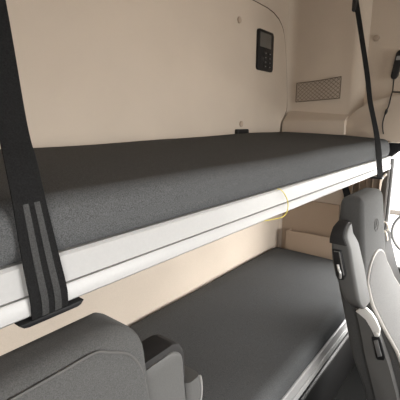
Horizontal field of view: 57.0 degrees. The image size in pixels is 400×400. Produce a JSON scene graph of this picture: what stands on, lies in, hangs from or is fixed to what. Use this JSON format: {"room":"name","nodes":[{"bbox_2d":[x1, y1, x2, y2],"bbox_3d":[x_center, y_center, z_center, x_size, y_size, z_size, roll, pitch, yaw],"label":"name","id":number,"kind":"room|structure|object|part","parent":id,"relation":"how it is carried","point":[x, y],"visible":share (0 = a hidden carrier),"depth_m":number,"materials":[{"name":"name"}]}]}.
{"room":"vehicle interior","nodes":[
{"label":"vehicle interior","id":0,"kind":"room"},
{"bbox_2d":[0,0,288,355],"bbox_3d":[-0.322,0.017,1.376,0.050,2.110,2.900,9,15,38],"label":"wall","id":1,"kind":"structure","parent":0,"point":[129,300],"depth_m":1.64,"materials":[{"name":"beige plastic"}]},
{"bbox_2d":[0,0,286,148],"bbox_3d":[-0.288,-0.532,1.251,0.013,0.687,2.644,9,15,38],"label":"trim","id":2,"kind":"structure","parent":1,"relation":"attached to","point":[91,72],"depth_m":1.35,"materials":[{"name":"beige plastic"}]},
{"bbox_2d":[235,129,248,133],"bbox_3d":[0.218,-0.352,1.907,0.020,0.030,0.109,9,15,38],"label":"wall socket","id":3,"kind":"object","parent":1,"relation":"attached to","point":[237,131],"visible":0.62,"depth_m":1.88,"materials":[{"name":"black plastic"}]},
{"bbox_2d":[256,28,273,71],"bbox_3d":[0.353,-0.806,1.993,0.017,0.204,0.169,9,15,38],"label":"control panel","id":4,"kind":"object","parent":1,"relation":"attached to","point":[265,39],"visible":1,"depth_m":1.98,"materials":[{"name":"black plastic"}]},
{"bbox_2d":[253,0,286,117],"bbox_3d":[0.390,-0.704,2.078,0.007,0.694,0.490,9,15,38],"label":"trim","id":5,"kind":"structure","parent":1,"relation":"attached to","point":[253,0],"depth_m":2.06,"materials":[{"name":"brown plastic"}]},
{"bbox_2d":[278,0,399,247],"bbox_3d":[1.612,-0.027,1.587,2.727,2.110,0.150,9,15,38],"label":"wall","id":6,"kind":"structure","parent":0,"point":[323,42],"depth_m":2.06,"materials":[{"name":"beige plastic"}]},
{"bbox_2d":[285,228,332,259],"bbox_3d":[0.693,0.306,2.313,0.306,0.208,0.072,9,15,38],"label":"pocket","id":7,"kind":"object","parent":6,"relation":"attached to","point":[320,246],"visible":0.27,"depth_m":2.27,"materials":[{"name":"beige plastic"}]},
{"bbox_2d":[281,201,339,248],"bbox_3d":[0.689,0.201,2.337,0.376,0.402,0.021,11,16,43],"label":"trim","id":8,"kind":"structure","parent":6,"relation":"attached to","point":[313,217],"depth_m":2.29,"materials":[{"name":"beige plastic"}]},
{"bbox_2d":[282,111,347,134],"bbox_3d":[0.681,-0.467,2.181,0.374,0.148,0.094,9,15,38],"label":"trim","id":9,"kind":"structure","parent":6,"relation":"attached to","point":[294,121],"depth_m":2.15,"materials":[{"name":"beige plastic"}]},
{"bbox_2d":[296,76,341,101],"bbox_3d":[0.686,-0.644,2.153,0.279,0.130,0.010,11,16,43],"label":"pocket","id":10,"kind":"object","parent":6,"relation":"attached to","point":[339,76],"visible":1,"depth_m":2.14,"materials":[{"name":"brown"}]},
{"bbox_2d":[348,175,380,193],"bbox_3d":[0.916,0.320,2.149,0.182,1.004,0.062,9,15,38],"label":"curtain","id":11,"kind":"object","parent":6,"relation":"hanging from","point":[369,183],"visible":0.12,"depth_m":2.06,"materials":[{"name":"brown fabric"}]},
{"bbox_2d":[346,95,399,142],"bbox_3d":[1.384,-0.375,1.673,1.376,0.253,0.093,9,15,38],"label":"trim","id":12,"kind":"structure","parent":6,"relation":"attached to","point":[359,124],"depth_m":1.95,"materials":[{"name":"beige plastic"}]},
{"bbox_2d":[373,35,379,40],"bbox_3d":[0.943,-0.866,1.967,0.031,0.031,0.011,9,15,38],"label":"cap","id":13,"kind":"object","parent":6,"relation":"attached to","point":[376,37],"visible":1,"depth_m":1.96,"materials":[{"name":"beige plastic"}]},
{"bbox_2d":[381,169,389,220],"bbox_3d":[1.022,0.222,2.090,0.028,0.920,0.065,9,15,38],"label":"trim","id":14,"kind":"structure","parent":6,"relation":"attached to","point":[384,189],"depth_m":2.01,"materials":[{"name":"grey plastic"}]},
{"bbox_2d":[384,158,395,229],"bbox_3d":[1.039,0.226,2.069,0.021,0.920,0.021,9,15,38],"label":"trim","id":15,"kind":"structure","parent":6,"relation":"attached to","point":[391,176],"depth_m":2.01,"materials":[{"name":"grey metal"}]},
{"bbox_2d":[382,50,399,133],"bbox_3d":[1.005,-0.559,1.918,0.060,0.425,0.081,9,15,38],"label":"handset","id":16,"kind":"object","parent":6,"relation":"attached to","point":[396,66],"visible":1,"depth_m":1.91,"materials":[{"name":"black plastic"}]},
{"bbox_2d":[384,221,399,283],"bbox_3d":[1.017,0.407,1.923,0.070,0.535,0.326,0,12,-1],"label":"belt","id":17,"kind":"object","parent":6,"relation":"attached to","point":[389,252],"visible":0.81,"depth_m":1.96,"materials":[{"name":"beige"}]},
{"bbox_2d":[388,143,399,156],"bbox_3d":[1.477,-0.197,1.648,1.155,0.080,0.052,9,15,38],"label":"trim","id":18,"kind":"structure","parent":6,"relation":"attached to","point":[394,147],"depth_m":1.96,"materials":[{"name":"black plastic"}]},
{"bbox_2d":[334,364,365,399],"bbox_3d":[0.778,1.247,0.734,2.865,0.040,2.900,9,15,38],"label":"floor","id":19,"kind":"structure","parent":0,"point":[352,388],"depth_m":1.91,"materials":[{"name":"black carpet"}]},
{"bbox_2d":[0,312,202,399],"bbox_3d":[0.110,0.753,0.289,0.831,1.107,0.522,9,15,38],"label":"seat","id":20,"kind":"object","parent":19,"relation":"on","point":[95,356],"visible":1,"depth_m":0.44,"materials":[{"name":"grey fabric"}]},
{"bbox_3d":[-0.058,0.360,0.563,0.090,0.266,0.100,9,15,38],"label":"armrest","id":21,"kind":"part","parent":20,"relation":"part of","materials":[{"name":"grey plastic"}]},
{"bbox_3d":[-0.026,0.334,0.625,0.050,0.094,0.042,9,15,38],"label":"adjuster knob","id":22,"kind":"part","parent":20,"relation":"part of","materials":[{"name":"grey plastic"}]},
{"bbox_2d":[281,319,354,399],"bbox_3d":[-0.034,0.857,1.344,0.621,0.477,2.705,9,15,38],"label":"bunk bed","id":23,"kind":"object","parent":19,"relation":"on","point":[323,378],"visible":0.02,"depth_m":1.63,"materials":[{"name":"grey"}]},
{"bbox_2d":[130,247,344,399],"bbox_3d":[-0.065,0.585,1.247,0.614,0.094,2.582,9,15,38],"label":"mattress","id":24,"kind":"object","parent":23,"relation":"on","point":[250,332],"visible":0.64,"depth_m":1.48,"materials":[{"name":"grey fabric"}]},
{"bbox_2d":[330,187,399,399],"bbox_3d":[0.892,0.557,1.249,0.832,1.103,0.532,9,15,38],"label":"seat","id":25,"kind":"object","parent":19,"relation":"on","point":[369,288],"visible":1,"depth_m":1.28,"materials":[{"name":"grey fabric"}]},
{"bbox_3d":[0.454,0.234,1.201,0.020,0.047,0.015,9,15,38],"label":"handle","id":26,"kind":"part","parent":25,"relation":"part of","materials":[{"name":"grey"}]},
{"bbox_3d":[0.513,0.214,1.243,0.116,0.278,0.115,9,15,38],"label":"armrest","id":27,"kind":"part","parent":25,"relation":"part of","materials":[{"name":"grey plastic"}]},
{"bbox_3d":[0.574,0.413,1.258,0.082,0.093,0.014,9,15,38],"label":"recline lever","id":28,"kind":"part","parent":25,"relation":"part of","materials":[{"name":"white plastic"}]},
{"bbox_2d":[374,340,381,356],"bbox_3d":[0.603,0.504,1.249,0.030,0.062,0.007,9,15,38],"label":"switch","id":29,"kind":"object","parent":25,"relation":"attached to","point":[377,343],"depth_m":1.25,"materials":[{"name":"grey plastic"}]},
{"bbox_3d":[0.778,-0.858,0.299,2.865,0.040,2.900,9,15,38],"label":"ceiling","id":30,"kind":"structure","parent":0,"visible":0},
{"bbox_2d":[0,0,83,328],"bbox_3d":[-0.275,-0.354,0.446,0.217,1.008,0.091,9,15,38],"label":"strap","id":31,"kind":"object","parent":30,"relation":"hanging from","point":[45,280],"visible":0.99,"depth_m":0.45,"materials":[{"name":"black fabric"}]},
{"bbox_3d":[-0.202,0.148,0.490,0.028,0.007,0.091,9,15,38],"label":"hook plate","id":32,"kind":"part","parent":31,"relation":"part of","materials":[{"name":"black plastic"}]},
{"bbox_2d":[0,156,392,328],"bbox_3d":[-0.032,-0.032,1.159,0.616,0.071,2.705,9,15,38],"label":"bunk bed","id":33,"kind":"object","parent":31,"relation":"hanging from","point":[87,267],"visible":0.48,"depth_m":0.64,"materials":[{"name":"white metal"},{"name":"white painted metal"},{"name":"black webbing"}]},
{"bbox_2d":[0,132,389,266],"bbox_3d":[-0.052,-0.122,1.116,0.612,0.122,2.622,9,15,38],"label":"mattress","id":34,"kind":"object","parent":33,"relation":"on","point":[92,192],"visible":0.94,"depth_m":0.74,"materials":[{"name":"grey fabric"}]},
{"bbox_2d":[265,188,288,220],"bbox_3d":[0.192,0.011,0.958,0.128,0.081,0.010,-9,15,-37],"label":"cord","id":35,"kind":"object","parent":33,"relation":"attached to","point":[277,188],"visible":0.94,"depth_m":0.98,"materials":[{"name":"yellow plastic"}]},
{"bbox_2d":[342,187,349,196],"bbox_3d":[0.812,-0.084,2.076,0.024,0.249,0.103,-8,14,-34],"label":"strap","id":36,"kind":"object","parent":33,"relation":"hanging from","point":[346,191],"visible":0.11,"depth_m":2.07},
{"bbox_2d":[352,0,383,178],"bbox_3d":[0.752,-0.608,1.680,0.248,1.012,0.042,9,15,38],"label":"strap","id":37,"kind":"object","parent":30,"relation":"hanging from","point":[355,3],"visible":0.95,"depth_m":1.68,"materials":[{"name":"black fabric"}]},
{"bbox_3d":[0.826,-0.105,1.724,0.058,0.010,0.042,9,15,38],"label":"hook plate","id":38,"kind":"part","parent":37,"relation":"part of","materials":[{"name":"black plastic"}]},
{"label":"outside","id":39,"kind":"structure","parent":0,"visible":0},
{"bbox_2d":[389,208,399,265],"bbox_3d":[15.621,-3.008,27.541,70.000,0.050,57.400,9,15,38],"label":"ground","id":40,"kind":"structure","parent":39,"point":[392,218],"depth_m":8.04,"materials":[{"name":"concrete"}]},
{"bbox_2d":[390,152,399,250],"bbox_3d":[5.693,-0.414,7.196,9.000,3.100,2.150,9,15,38],"label":"truck","id":41,"kind":"object","parent":40,"relation":"on","point":[395,199],"visible":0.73,"depth_m":7.43,"materials":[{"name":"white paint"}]}
]}

